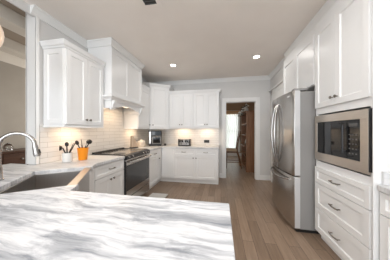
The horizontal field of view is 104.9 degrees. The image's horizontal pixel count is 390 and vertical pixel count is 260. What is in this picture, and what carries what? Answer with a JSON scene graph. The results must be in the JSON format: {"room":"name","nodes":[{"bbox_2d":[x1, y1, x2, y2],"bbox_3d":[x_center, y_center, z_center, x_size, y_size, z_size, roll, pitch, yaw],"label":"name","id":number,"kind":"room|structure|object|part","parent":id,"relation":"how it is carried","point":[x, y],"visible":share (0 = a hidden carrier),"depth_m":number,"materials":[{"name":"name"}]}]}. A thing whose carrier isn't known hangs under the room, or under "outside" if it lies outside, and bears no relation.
{"room":"kitchen","nodes":[
{"label":"kitchen","id":0,"kind":"room"},
{"bbox_2d":[0,61,25,149],"bbox_3d":[-3.120,-0.065,0.998,1.910,2.770,7.900,0,0,10],"label":"wall","id":1,"kind":"structure","parent":0,"point":[12,77],"depth_m":3.01,"materials":[{"name":"beige paint"}]},
{"bbox_2d":[0,3,25,37],"bbox_3d":[-2.503,-1.390,0.840,0.220,0.160,7.600,0,0,10],"label":"trim","id":2,"kind":"structure","parent":1,"relation":"attached to","point":[11,20],"depth_m":1.85,"materials":[{"name":"paint"}]},
{"bbox_2d":[0,37,25,58],"bbox_3d":[-3.321,-1.390,0.982,0.220,0.160,7.600,0,0,10],"label":"trim","id":3,"kind":"structure","parent":1,"relation":"attached to","point":[12,47],"depth_m":2.48,"materials":[{"name":"paint"}]},
{"bbox_2d":[0,50,25,68],"bbox_3d":[-3.912,-1.395,1.084,0.120,0.150,7.600,0,0,10],"label":"trim","id":4,"kind":"structure","parent":1,"relation":"attached to","point":[5,57],"depth_m":2.95,"materials":[{"name":"paint"}]},
{"bbox_2d":[6,0,142,164],"bbox_3d":[-2.122,-0.065,0.814,0.120,2.770,7.880,0,0,10],"label":"wall","id":5,"kind":"structure","parent":0,"point":[46,32],"depth_m":1.84,"materials":[{"name":"grey paint"}]},
{"bbox_2d":[26,13,38,164],"bbox_3d":[-1.950,-0.522,1.833,0.156,1.851,0.094,0,0,10],"label":"trim","id":6,"kind":"structure","parent":5,"relation":"attached to","point":[32,23],"depth_m":1.79,"materials":[{"name":"white paint"}]},
{"bbox_2d":[39,38,104,127],"bbox_3d":[-1.646,-0.560,2.103,0.354,1.041,0.657,0,0,10],"label":"upper cabinet","id":7,"kind":"object","parent":5,"relation":"attached to","point":[73,78],"visible":1,"depth_m":1.88,"materials":[{"name":"white paint"}]},
{"bbox_3d":[-1.720,-0.535,1.822,0.279,0.915,0.012,0,0,10],"label":"panel","id":8,"kind":"part","parent":7,"relation":"part of","materials":[{"name":"white paint"}]},
{"bbox_3d":[-1.650,-1.041,2.098,0.348,0.080,0.645,0,0,10],"label":"crown moulding","id":9,"kind":"part","parent":7,"relation":"part of","materials":[{"name":"white paint"}]},
{"bbox_2d":[43,125,103,127],"bbox_3d":[-1.662,-0.056,2.123,0.315,0.032,0.624,0,0,10],"label":"light","id":10,"kind":"object","parent":7,"relation":"attached to","point":[74,126],"depth_m":1.97,"materials":[{"name":"white"}]},
{"bbox_3d":[-1.534,-0.535,1.954,0.020,0.915,0.287,0,0,10],"label":"door","id":11,"kind":"part","parent":7,"relation":"part of","materials":[{"name":"white paint"}]},
{"bbox_3d":[-1.484,-0.535,2.239,0.020,0.915,0.287,0,0,10],"label":"door","id":12,"kind":"part","parent":7,"relation":"part of","materials":[{"name":"white paint"}]},
{"bbox_2d":[39,108,148,163],"bbox_3d":[-1.645,-0.037,3.188,0.010,0.885,2.780,0,0,10],"label":"backsplash","id":13,"kind":"structure","parent":5,"relation":"attached to","point":[113,135],"depth_m":2.54,"materials":[{"name":"tile"}]},
{"bbox_2d":[88,46,145,114],"bbox_3d":[-1.438,-0.892,2.880,0.498,1.104,1.065,0,0,10],"label":"range hood","id":14,"kind":"object","parent":5,"relation":"attached to","point":[122,77],"visible":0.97,"depth_m":2.60,"materials":[{"name":"white paint"}]},
{"bbox_3d":[-1.256,-0.955,2.849,0.012,0.750,0.925,0,0,10],"label":"panel","id":15,"kind":"part","parent":14,"relation":"part of","materials":[{"name":"white paint"}]},
{"bbox_2d":[124,84,150,128],"bbox_3d":[-1.370,-0.560,3.623,0.379,1.041,0.568,0,0,10],"label":"upper cabinet","id":16,"kind":"object","parent":5,"relation":"attached to","point":[132,121],"visible":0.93,"depth_m":3.53,"materials":[{"name":"white paint"}]},
{"bbox_2d":[124,127,148,128],"bbox_3d":[-1.389,-0.056,3.627,0.340,0.032,0.568,0,0,10],"label":"light","id":17,"kind":"object","parent":16,"relation":"attached to","point":[124,127],"depth_m":3.37,"materials":[{"name":"white"}]},
{"bbox_3d":[-1.222,-0.535,3.604,0.020,0.915,0.532,0,0,10],"label":"door","id":18,"kind":"part","parent":16,"relation":"part of","materials":[{"name":"white paint"}]},
{"bbox_3d":[-1.210,-1.041,3.602,0.045,0.080,0.556,0,0,10],"label":"crown moulding","id":19,"kind":"part","parent":16,"relation":"part of","materials":[{"name":"white paint"}]},
{"bbox_2d":[0,0,326,81],"bbox_3d":[-1.065,-1.500,0.591,6.100,0.100,8.000,0,0,10],"label":"ceiling","id":20,"kind":"structure","parent":0,"point":[205,39],"depth_m":2.17,"materials":[{"name":"paint"}]},
{"bbox_2d":[0,25,4,46],"bbox_3d":[-1.569,-0.996,1.018,0.344,0.906,0.344,0,0,10],"label":"pendant lamp","id":21,"kind":"object","parent":20,"relation":"hanging from","point":[2,37],"visible":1,"depth_m":1.11,"materials":[{"name":"white glass"}]},
{"bbox_2d":[139,0,161,8],"bbox_3d":[-0.524,-1.446,1.573,0.220,0.007,0.380,0,0,9],"label":"ceiling vent","id":22,"kind":"object","parent":20,"relation":"in","point":[146,4],"visible":1,"depth_m":1.71,"materials":[{"name":"metal"}]},
{"bbox_2d":[170,80,269,177],"bbox_3d":[0.546,-0.065,4.290,4.190,2.770,0.120,0,0,10],"label":"wall","id":23,"kind":"structure","parent":0,"point":[256,88],"depth_m":4.05,"materials":[{"name":"grey paint"}]},
{"bbox_2d":[30,4,285,84],"bbox_3d":[0.048,-1.400,2.854,3.460,0.096,2.880,0,0,10],"label":"trim","id":24,"kind":"structure","parent":23,"relation":"attached to","point":[35,10],"depth_m":2.45,"materials":[{"name":"white paint"}]},
{"bbox_2d":[142,83,173,128],"bbox_3d":[-1.062,-0.633,4.156,0.802,1.186,0.667,0,0,10],"label":"upper cabinet","id":25,"kind":"object","parent":23,"relation":"attached to","point":[159,93],"visible":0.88,"depth_m":3.98,"materials":[{"name":"white paint"}]},
{"bbox_3d":[-1.005,-1.186,4.055,1.043,0.080,0.295,0,0,-30],"label":"crown moulding","id":26,"kind":"part","parent":25,"relation":"part of","materials":[{"name":"white paint"}]},
{"bbox_3d":[-0.936,-0.608,3.985,0.454,1.060,0.020,0,0,-26],"label":"door","id":27,"kind":"part","parent":25,"relation":"part of","materials":[{"name":"white paint"}]},
{"bbox_2d":[169,90,192,128],"bbox_3d":[-0.350,-0.562,4.185,0.672,1.018,0.369,0,0,10],"label":"upper cabinet","id":28,"kind":"object","parent":23,"relation":"attached to","point":[180,102],"visible":0.99,"depth_m":4.03,"materials":[{"name":"white paint"}]},
{"bbox_3d":[-0.535,-0.537,4.071,0.323,0.892,0.020,0,0,10],"label":"door","id":29,"kind":"part","parent":28,"relation":"part of","materials":[{"name":"white paint"}]},
{"bbox_2d":[169,127,192,128],"bbox_3d":[-0.373,-0.069,4.057,0.672,0.032,0.032,0,0,10],"label":"light","id":30,"kind":"object","parent":28,"relation":"attached to","point":[169,127],"depth_m":4.05,"materials":[{"name":"white paint"}]},
{"bbox_3d":[-0.377,-1.031,4.031,0.672,0.080,0.045,0,0,10],"label":"crown moulding","id":31,"kind":"part","parent":28,"relation":"part of","materials":[{"name":"white paint"}]},
{"bbox_3d":[-0.215,-0.537,4.015,0.323,0.892,0.020,0,0,10],"label":"door","id":32,"kind":"part","parent":28,"relation":"part of","materials":[{"name":"white paint"}]},
{"bbox_2d":[149,128,218,144],"bbox_3d":[-0.364,0.133,4.382,2.105,0.545,0.010,0,0,10],"label":"backsplash","id":33,"kind":"structure","parent":23,"relation":"attached to","point":[169,136],"depth_m":4.33,"materials":[{"name":"tile"}]},
{"bbox_2d":[193,89,220,128],"bbox_3d":[0.336,-0.562,4.066,0.717,1.018,0.369,0,0,10],"label":"upper cabinet","id":34,"kind":"object","parent":23,"relation":"attached to","point":[205,101],"visible":1,"depth_m":3.92,"materials":[{"name":"white paint"}]},
{"bbox_3d":[0.129,-0.537,3.956,0.323,0.892,0.020,0,0,10],"label":"door","id":35,"kind":"part","parent":34,"relation":"part of","materials":[{"name":"white paint"}]},
{"bbox_2d":[193,127,219,128],"bbox_3d":[0.323,-0.069,4.088,0.684,0.032,0.330,0,0,10],"label":"light","id":36,"kind":"object","parent":34,"relation":"attached to","point":[193,127],"depth_m":3.93,"materials":[{"name":"white"}]},
{"bbox_3d":[0.336,-1.031,4.069,0.717,0.080,0.363,0,0,10],"label":"crown moulding","id":37,"kind":"part","parent":34,"relation":"part of","materials":[{"name":"white paint"}]},
{"bbox_3d":[0.449,-0.537,3.900,0.323,0.892,0.020,0,0,10],"label":"door","id":38,"kind":"part","parent":34,"relation":"part of","materials":[{"name":"white paint"}]},
{"bbox_2d":[222,97,259,179],"bbox_3d":[1.257,0.211,4.167,0.997,2.218,0.160,0,0,10],"label":"trim","id":39,"kind":"structure","parent":23,"relation":"attached to","point":[256,100],"depth_m":4.09,"materials":[{"name":"white paint"}]},
{"bbox_2d":[220,173,270,180],"bbox_3d":[1.342,1.255,4.083,1.330,0.130,0.016,0,0,10],"label":"baseboard","id":40,"kind":"structure","parent":23,"relation":"attached to","point":[262,177],"depth_m":3.99,"materials":[{"name":"white paint"}]},
{"bbox_2d":[226,104,253,152],"bbox_3d":[1.567,-0.030,6.112,4.200,2.700,3.820,0,0,10],"label":"wall","id":41,"kind":"structure","parent":0,"point":[229,107],"depth_m":7.76,"materials":[{"name":"beige paint"}]},
{"bbox_2d":[227,153,241,155],"bbox_3d":[1.817,1.240,7.845,3.900,0.160,0.020,0,0,10],"label":"baseboard","id":42,"kind":"structure","parent":41,"relation":"attached to","point":[228,154],"depth_m":7.80,"materials":[{"name":"white paint"}]},
{"bbox_2d":[230,110,239,151],"bbox_3d":[1.689,0.035,7.898,1.310,2.170,0.082,0,0,10],"label":"window","id":43,"kind":"structure","parent":41,"relation":"in","point":[230,110],"depth_m":7.75,"materials":[{"name":"white paint"}]},
{"bbox_2d":[226,111,239,149],"bbox_3d":[1.671,-0.010,7.794,1.330,2.020,0.110,0,0,10],"label":"curtain","id":44,"kind":"object","parent":43,"relation":"hanging from","point":[232,118],"visible":0.41,"depth_m":7.76,"materials":[{"name":"white fabric"}]},
{"bbox_2d":[226,102,253,103],"bbox_3d":[1.567,-1.430,6.112,4.200,0.100,3.820,0,0,10],"label":"ceiling","id":45,"kind":"structure","parent":0,"point":[248,102],"depth_m":7.64,"materials":[{"name":"beige paint"}]},
{"bbox_2d":[142,156,340,259],"bbox_3d":[-0.395,1.350,2.403,6.800,0.060,11.800,0,0,10],"label":"floor","id":46,"kind":"structure","parent":0,"point":[259,231],"depth_m":2.31,"materials":[{"name":"brown wood"}]},
{"bbox_2d":[1,148,27,164],"bbox_3d":[-3.414,0.843,2.825,0.467,0.955,1.560,0,0,10],"label":"sideboard","id":47,"kind":"object","parent":46,"relation":"on","point":[15,156],"visible":0.25,"depth_m":2.69,"materials":[{"name":"brown wood"}]},
{"bbox_2d":[3,142,12,150],"bbox_3d":[-3.439,0.286,2.758,0.120,0.155,0.120,0,0,10],"label":"glass cloche","id":48,"kind":"object","parent":47,"relation":"on","point":[6,147],"visible":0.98,"depth_m":2.73,"materials":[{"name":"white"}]},
{"bbox_3d":[-3.223,0.520,2.789,0.016,0.200,0.485,0,0,10],"label":"drawer","id":49,"kind":"part","parent":47,"relation":"part of","materials":[{"name":"brown wood"}]},
{"bbox_2d":[89,171,91,191],"bbox_3d":[-1.241,0.891,1.315,0.460,0.858,0.672,0,0,-26],"label":"base cabinet","id":50,"kind":"object","parent":46,"relation":"on","point":[89,171],"visible":0.07,"depth_m":1.67,"materials":[{"name":"white paint"}]},
{"bbox_2d":[90,159,123,194],"bbox_3d":[-1.480,0.884,2.124,0.658,0.872,0.670,0,0,10],"label":"base cabinet","id":51,"kind":"object","parent":46,"relation":"on","point":[108,178],"visible":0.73,"depth_m":2.09,"materials":[{"name":"white paint"}]},
{"bbox_2d":[2,155,124,174],"bbox_3d":[-1.685,0.426,2.006,1.115,0.042,0.978,0,0,10],"label":"countertop","id":52,"kind":"structure","parent":51,"relation":"on","point":[92,161],"depth_m":1.74,"materials":[{"name":"stone"}]},
{"bbox_2d":[62,152,72,162],"bbox_3d":[-1.657,0.345,1.947,0.114,0.118,0.114,0,0,10],"label":"utensil crock","id":53,"kind":"object","parent":52,"relation":"on","point":[66,157],"visible":0.93,"depth_m":1.91,"materials":[{"name":"white ceramic"}]},
{"bbox_2d":[77,147,88,159],"bbox_3d":[-1.554,0.321,2.081,0.140,0.168,0.140,0,0,10],"label":"pot","id":54,"kind":"object","parent":52,"relation":"on","point":[82,152],"visible":0.93,"depth_m":2.04,"materials":[{"name":"orange ceramic"}]},
{"bbox_3d":[-1.252,0.830,1.797,0.018,0.750,0.103,0,0,10],"label":"filler panel","id":55,"kind":"part","parent":51,"relation":"part of","materials":[{"name":"white paint"}]},
{"bbox_3d":[-1.218,0.913,1.989,0.020,0.583,0.279,0,0,10],"label":"door","id":56,"kind":"part","parent":51,"relation":"part of","materials":[{"name":"white paint"}]},
{"bbox_3d":[-1.194,0.535,2.128,0.020,0.160,0.560,0,0,10],"label":"drawer","id":57,"kind":"part","parent":51,"relation":"part of","materials":[{"name":"white paint"}]},
{"bbox_3d":[-1.170,0.913,2.266,0.020,0.583,0.279,0,0,10],"label":"door","id":58,"kind":"part","parent":51,"relation":"part of","materials":[{"name":"white paint"}]},
{"bbox_2d":[92,147,151,195],"bbox_3d":[-1.316,0.844,2.852,0.702,0.952,0.800,0,0,10],"label":"range","id":59,"kind":"object","parent":46,"relation":"on","point":[136,161],"visible":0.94,"depth_m":2.71,"materials":[{"name":"silver metal"}]},
{"bbox_3d":[-1.419,0.396,2.470,0.540,0.017,0.013,0,0,10],"label":"trim","id":60,"kind":"part","parent":59,"relation":"part of","materials":[{"name":"silver metal"}]},
{"bbox_2d":[98,149,144,155],"bbox_3d":[-1.349,0.399,2.857,0.545,0.010,0.798,0,0,10],"label":"cooktop","id":61,"kind":"object","parent":59,"relation":"in","point":[113,152],"depth_m":2.71,"materials":[{"name":"grey glass"}]},
{"bbox_3d":[-1.058,0.784,2.808,0.045,0.621,0.788,0,0,10],"label":"oven door","id":62,"kind":"part","parent":59,"relation":"part of","materials":[{"name":"black glass"}]},
{"bbox_3d":[-1.052,0.429,2.806,0.059,0.078,0.794,0,0,10],"label":"control panel","id":63,"kind":"part","parent":59,"relation":"part of","materials":[{"name":"silver metal"}]},
{"bbox_3d":[-1.060,1.179,2.808,0.043,0.147,0.788,0,0,10],"label":"drawer","id":64,"kind":"part","parent":59,"relation":"part of","materials":[{"name":"silver metal"}]},
{"bbox_3d":[-1.004,0.520,2.797,0.067,0.036,0.718,0,0,10],"label":"handle","id":65,"kind":"part","parent":59,"relation":"part of","materials":[{"name":"silver metal"}]},
{"bbox_2d":[149,148,160,189],"bbox_3d":[-1.207,0.884,3.611,0.688,0.872,0.720,0,0,10],"label":"base cabinet","id":66,"kind":"object","parent":46,"relation":"on","point":[155,159],"visible":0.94,"depth_m":3.46,"materials":[{"name":"white paint"}]},
{"bbox_3d":[-0.934,0.535,3.452,0.020,0.160,0.495,0,0,10],"label":"drawer","id":67,"kind":"part","parent":66,"relation":"part of","materials":[{"name":"white paint"}]},
{"bbox_3d":[-0.934,0.913,3.452,0.020,0.583,0.495,0,0,10],"label":"door","id":68,"kind":"part","parent":66,"relation":"part of","materials":[{"name":"white paint"}]},
{"bbox_3d":[-0.880,0.830,3.769,0.018,0.750,0.137,0,0,10],"label":"filler panel","id":69,"kind":"part","parent":66,"relation":"part of","materials":[{"name":"white paint"}]},
{"bbox_2d":[148,193,167,197],"bbox_3d":[-0.785,1.314,2.773,0.345,0.012,0.716,0,0,10],"label":"floor mat","id":70,"kind":"object","parent":46,"relation":"on","point":[156,195],"visible":0.29,"depth_m":3.02,"materials":[{"name":"white fabric"}]},
{"bbox_2d":[160,148,218,183],"bbox_3d":[-0.136,0.884,4.007,1.510,0.872,0.646,0,0,10],"label":"base cabinet","id":71,"kind":"object","parent":46,"relation":"on","point":[201,166],"visible":0.99,"depth_m":3.73,"materials":[{"name":"white paint"}]},
{"bbox_3d":[-0.697,0.830,3.826,0.311,0.750,0.018,0,0,10],"label":"filler panel","id":72,"kind":"part","parent":71,"relation":"part of","materials":[{"name":"white paint"}]},
{"bbox_2d":[135,144,218,150],"bbox_3d":[-0.467,0.426,3.757,2.113,0.042,1.252,0,0,10],"label":"countertop","id":73,"kind":"structure","parent":71,"relation":"on","point":[151,147],"depth_m":3.81,"materials":[{"name":"stone"}]},
{"bbox_2d":[129,136,137,147],"bbox_3d":[-1.431,0.260,3.516,0.170,0.289,0.104,0,0,-42],"label":"knife block","id":74,"kind":"object","parent":73,"relation":"on","point":[133,144],"visible":0.94,"depth_m":3.48,"materials":[{"name":"brown wood"}]},
{"bbox_2d":[137,139,145,146],"bbox_3d":[-1.339,0.310,3.754,0.204,0.188,0.204,0,0,10],"label":"canister","id":75,"kind":"object","parent":73,"relation":"on","point":[141,143],"visible":0.97,"depth_m":3.67,"materials":[{"name":"beige ceramic"}]},
{"bbox_2d":[149,131,161,145],"bbox_3d":[-1.064,0.204,4.041,0.330,0.400,0.319,0,0,-10],"label":"toaster oven","id":76,"kind":"object","parent":73,"relation":"on","point":[155,137],"visible":0.98,"depth_m":3.92,"materials":[{"name":"silver metal"}]},
{"bbox_3d":[-1.007,0.070,3.934,0.235,0.100,0.010,0,0,-10],"label":"control panel","id":77,"kind":"part","parent":76,"relation":"part of","materials":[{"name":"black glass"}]},
{"bbox_2d":[178,139,190,145],"bbox_3d":[-0.277,0.314,3.994,0.320,0.182,0.193,0,0,10],"label":"toaster","id":78,"kind":"object","parent":73,"relation":"on","point":[181,142],"visible":1,"depth_m":3.93,"materials":[{"name":"silver metal"}]},
{"bbox_3d":[-0.274,0.535,3.752,0.540,0.160,0.020,0,0,10],"label":"drawer","id":79,"kind":"part","parent":71,"relation":"part of","materials":[{"name":"white paint"}]},
{"bbox_3d":[-0.274,0.913,3.752,0.540,0.583,0.020,0,0,10],"label":"door","id":80,"kind":"part","parent":71,"relation":"part of","materials":[{"name":"white paint"}]},
{"bbox_3d":[0.263,0.535,3.659,0.540,0.160,0.020,0,0,10],"label":"drawer","id":81,"kind":"part","parent":71,"relation":"part of","materials":[{"name":"white paint"}]},
{"bbox_3d":[0.263,0.913,3.659,0.540,0.583,0.020,0,0,10],"label":"door","id":82,"kind":"part","parent":71,"relation":"part of","materials":[{"name":"white paint"}]},
{"bbox_3d":[0.548,0.830,3.611,0.028,0.750,0.018,0,0,10],"label":"filler panel","id":83,"kind":"part","parent":71,"relation":"part of","materials":[{"name":"white paint"}]},
{"bbox_2d":[226,130,241,168],"bbox_3d":[1.376,0.655,5.394,0.570,1.337,0.440,0,0,10],"label":"dining chair","id":84,"kind":"object","parent":46,"relation":"on","point":[228,150],"visible":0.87,"depth_m":5.20,"materials":[{"name":"brown wood"}]},
{"bbox_3d":[1.288,0.687,5.410,0.390,0.064,0.440,0,0,10],"label":"seat","id":85,"kind":"part","parent":84,"relation":"part of","materials":[{"name":"beige fabric"}]},
{"bbox_3d":[1.529,0.655,5.175,0.194,1.337,0.048,0,0,10],"label":"post","id":86,"kind":"part","parent":84,"relation":"part of","materials":[{"name":"brown wood"}]},
{"bbox_2d":[240,110,253,172],"bbox_3d":[1.913,0.345,5.255,0.545,1.950,1.150,0,0,10],"label":"hutch","id":87,"kind":"object","parent":46,"relation":"on","point":[248,116],"visible":0.56,"depth_m":4.74,"materials":[{"name":"brown wood"}]},
{"bbox_2d":[238,104,248,115],"bbox_3d":[1.586,-0.671,4.926,0.354,0.401,0.253,0,0,10],"label":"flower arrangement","id":88,"kind":"object","parent":87,"relation":"on","point":[245,107],"visible":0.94,"depth_m":4.88,"materials":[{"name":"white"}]},
{"bbox_2d":[270,88,319,233],"bbox_3d":[1.677,0.385,2.291,0.919,1.870,0.842,0,0,10],"label":"refrigerator","id":89,"kind":"object","parent":46,"relation":"on","point":[292,169],"visible":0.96,"depth_m":1.94,"materials":[{"name":"grey metal"}]},
{"bbox_3d":[1.280,0.040,2.433,0.092,0.890,0.031,0,0,28],"label":"handle","id":90,"kind":"part","parent":89,"relation":"part of","materials":[{"name":"silver metal"}]},
{"bbox_3d":[1.403,0.032,2.564,0.119,1.107,0.397,0,0,10],"label":"door","id":91,"kind":"part","parent":89,"relation":"part of","materials":[{"name":"silver metal"}]},
{"bbox_3d":[1.262,0.040,2.333,0.092,0.890,0.031,0,0,-8],"label":"handle","id":92,"kind":"part","parent":89,"relation":"part of","materials":[{"name":"silver metal"}]},
{"bbox_3d":[1.283,0.661,2.361,0.113,0.039,0.678,0,0,10],"label":"handle","id":93,"kind":"part","parent":89,"relation":"part of","materials":[{"name":"silver metal"}]},
{"bbox_3d":[1.365,0.930,2.346,0.119,0.670,0.840,0,0,10],"label":"freezer drawer","id":94,"kind":"part","parent":89,"relation":"part of","materials":[{"name":"silver metal"}]},
{"bbox_3d":[1.331,0.032,2.148,0.119,1.107,0.437,0,0,10],"label":"door","id":95,"kind":"part","parent":89,"relation":"part of","materials":[{"name":"silver metal"}]},
{"bbox_2d":[315,0,389,259],"bbox_3d":[1.706,0.011,1.449,0.664,2.618,0.731,0,0,10],"label":"tall cabinet","id":96,"kind":"object","parent":46,"relation":"on","point":[352,40],"visible":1,"depth_m":1.32,"materials":[{"name":"white paint"}]},
{"bbox_3d":[1.459,-0.734,1.686,0.020,0.932,0.329,0,0,10],"label":"door","id":97,"kind":"part","parent":96,"relation":"part of","materials":[{"name":"white paint"}]},
{"bbox_3d":[1.428,0.529,1.509,0.020,0.186,0.689,0,0,10],"label":"drawer","id":98,"kind":"part","parent":96,"relation":"part of","materials":[{"name":"white paint"}]},
{"bbox_3d":[1.428,0.775,1.509,0.020,0.294,0.689,0,0,10],"label":"drawer","id":99,"kind":"part","parent":96,"relation":"part of","materials":[{"name":"white paint"}]},
{"bbox_3d":[1.428,1.068,1.509,0.020,0.280,0.689,0,0,10],"label":"drawer","id":100,"kind":"part","parent":96,"relation":"part of","materials":[{"name":"white paint"}]},
{"bbox_2d":[315,108,372,174],"bbox_3d":[1.619,0.086,1.473,0.473,0.522,0.691,0,0,10],"label":"microwave","id":101,"kind":"object","parent":96,"relation":"in","point":[343,139],"visible":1,"depth_m":1.37,"materials":[{"name":"silver metal"}]},
{"bbox_3d":[1.445,0.081,1.589,0.024,0.352,0.427,0,0,10],"label":"door","id":102,"kind":"part","parent":101,"relation":"part of","materials":[{"name":"black glass"}]},
{"bbox_3d":[1.384,0.081,1.398,0.035,0.256,0.016,0,0,10],"label":"handle","id":103,"kind":"part","parent":101,"relation":"part of","materials":[{"name":"silver metal"}]},
{"bbox_3d":[1.397,0.081,1.312,0.023,0.352,0.130,0,0,10],"label":"control panel","id":104,"kind":"part","parent":101,"relation":"part of","materials":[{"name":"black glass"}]},
{"bbox_3d":[1.370,0.076,1.171,0.016,0.502,0.011,0,0,10],"label":"trim","id":105,"kind":"part","parent":101,"relation":"part of","materials":[{"name":"metal"}]},
{"bbox_3d":[1.401,-0.734,1.347,0.020,0.932,0.354,0,0,10],"label":"door","id":106,"kind":"part","parent":96,"relation":"part of","materials":[{"name":"white paint"}]},
{"bbox_3d":[1.663,0.011,1.089,0.626,2.618,0.007,0,0,10],"label":"panel","id":107,"kind":"part","parent":96,"relation":"part of","materials":[{"name":"white paint"}]},
{"bbox_2d":[380,192,389,259],"bbox_3d":[1.505,0.884,0.219,0.638,0.872,1.750,0,0,10],"label":"base cabinet","id":108,"kind":"object","parent":46,"relation":"on","point":[384,198],"visible":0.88,"depth_m":1.08,"materials":[{"name":"white paint"}]},
{"bbox_2d":[378,172,389,194],"bbox_3d":[1.506,0.378,0.171,0.620,0.139,1.852,0,0,10],"label":"countertop","id":109,"kind":"structure","parent":108,"relation":"on","point":[385,187],"depth_m":1.10,"materials":[{"name":"stone"}]},
{"bbox_3d":[1.344,0.535,0.876,0.020,0.160,0.485,0,0,10],"label":"drawer","id":110,"kind":"part","parent":108,"relation":"part of","materials":[{"name":"white paint"}]},
{"bbox_3d":[1.344,0.913,0.876,0.020,0.583,0.485,0,0,10],"label":"door","id":111,"kind":"part","parent":108,"relation":"part of","materials":[{"name":"white paint"}]},
{"bbox_2d":[270,67,282,175],"bbox_3d":[1.637,-0.065,0.102,0.610,2.770,7.760,0,0,10],"label":"wall","id":112,"kind":"structure","parent":0,"point":[278,76],"depth_m":3.74,"materials":[{"name":"grey paint"}]},
{"bbox_2d":[268,80,282,181],"bbox_3d":[1.871,0.140,3.401,0.055,2.360,1.140,0,0,10],"label":"door","id":113,"kind":"structure","parent":112,"relation":"in","point":[276,91],"depth_m":3.57,"materials":[{"name":"white paint"}]},
{"bbox_2d":[283,26,315,94],"bbox_3d":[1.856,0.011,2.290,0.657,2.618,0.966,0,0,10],"label":"upper cabinet","id":114,"kind":"object","parent":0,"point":[299,66],"visible":0.25,"depth_m":2.16,"materials":[{"name":"white paint"}]},
{"bbox_3d":[1.611,-0.890,2.565,0.020,0.620,0.457,0,0,10],"label":"door","id":115,"kind":"part","parent":114,"relation":"part of","materials":[{"name":"white paint"}]},
{"bbox_3d":[1.532,-0.890,2.106,0.020,0.620,0.470,0,0,10],"label":"door","id":116,"kind":"part","parent":114,"relation":"part of","materials":[{"name":"white paint"}]},
{"bbox_2d":[283,0,338,57],"bbox_3d":[1.824,-1.375,1.936,0.606,0.146,1.722,0,0,10],"label":"trim","id":117,"kind":"structure","parent":114,"relation":"attached to","point":[329,4],"depth_m":1.96,"materials":[{"name":"white paint"}]},
{"bbox_3d":[-0.974,0.884,0.706,2.100,0.872,0.659,0,0,10],"label":"cabinet","id":118,"kind":"object","parent":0,"visible":0},
{"bbox_2d":[0,170,234,259],"bbox_3d":[-1.147,0.426,0.747,2.605,0.042,1.319,0,0,10],"label":"countertop","id":119,"kind":"structure","parent":118,"relation":"on","point":[62,222],"depth_m":0.63,"materials":[{"name":"stone"}]},
{"bbox_2d":[0,132,40,180],"bbox_3d":[-1.476,0.206,1.237,0.287,0.397,0.120,0,0,-26],"label":"faucet","id":120,"kind":"object","parent":119,"relation":"on","point":[36,151],"visible":1,"depth_m":1.27,"materials":[{"name":"silver metal"}]},
{"bbox_3d":[-1.494,0.146,1.262,0.245,0.277,0.029,0,0,-26],"label":"spout","id":121,"kind":"part","parent":120,"relation":"part of","materials":[{"name":"silver metal"}]},
{"bbox_2d":[0,167,90,193],"bbox_3d":[-1.250,0.537,1.316,0.476,0.246,0.634,0,0,-26],"label":"farmhouse sink","id":122,"kind":"object","parent":119,"relation":"in","point":[80,177],"visible":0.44,"depth_m":1.50,"materials":[{"name":"silver metal"}]}
]}

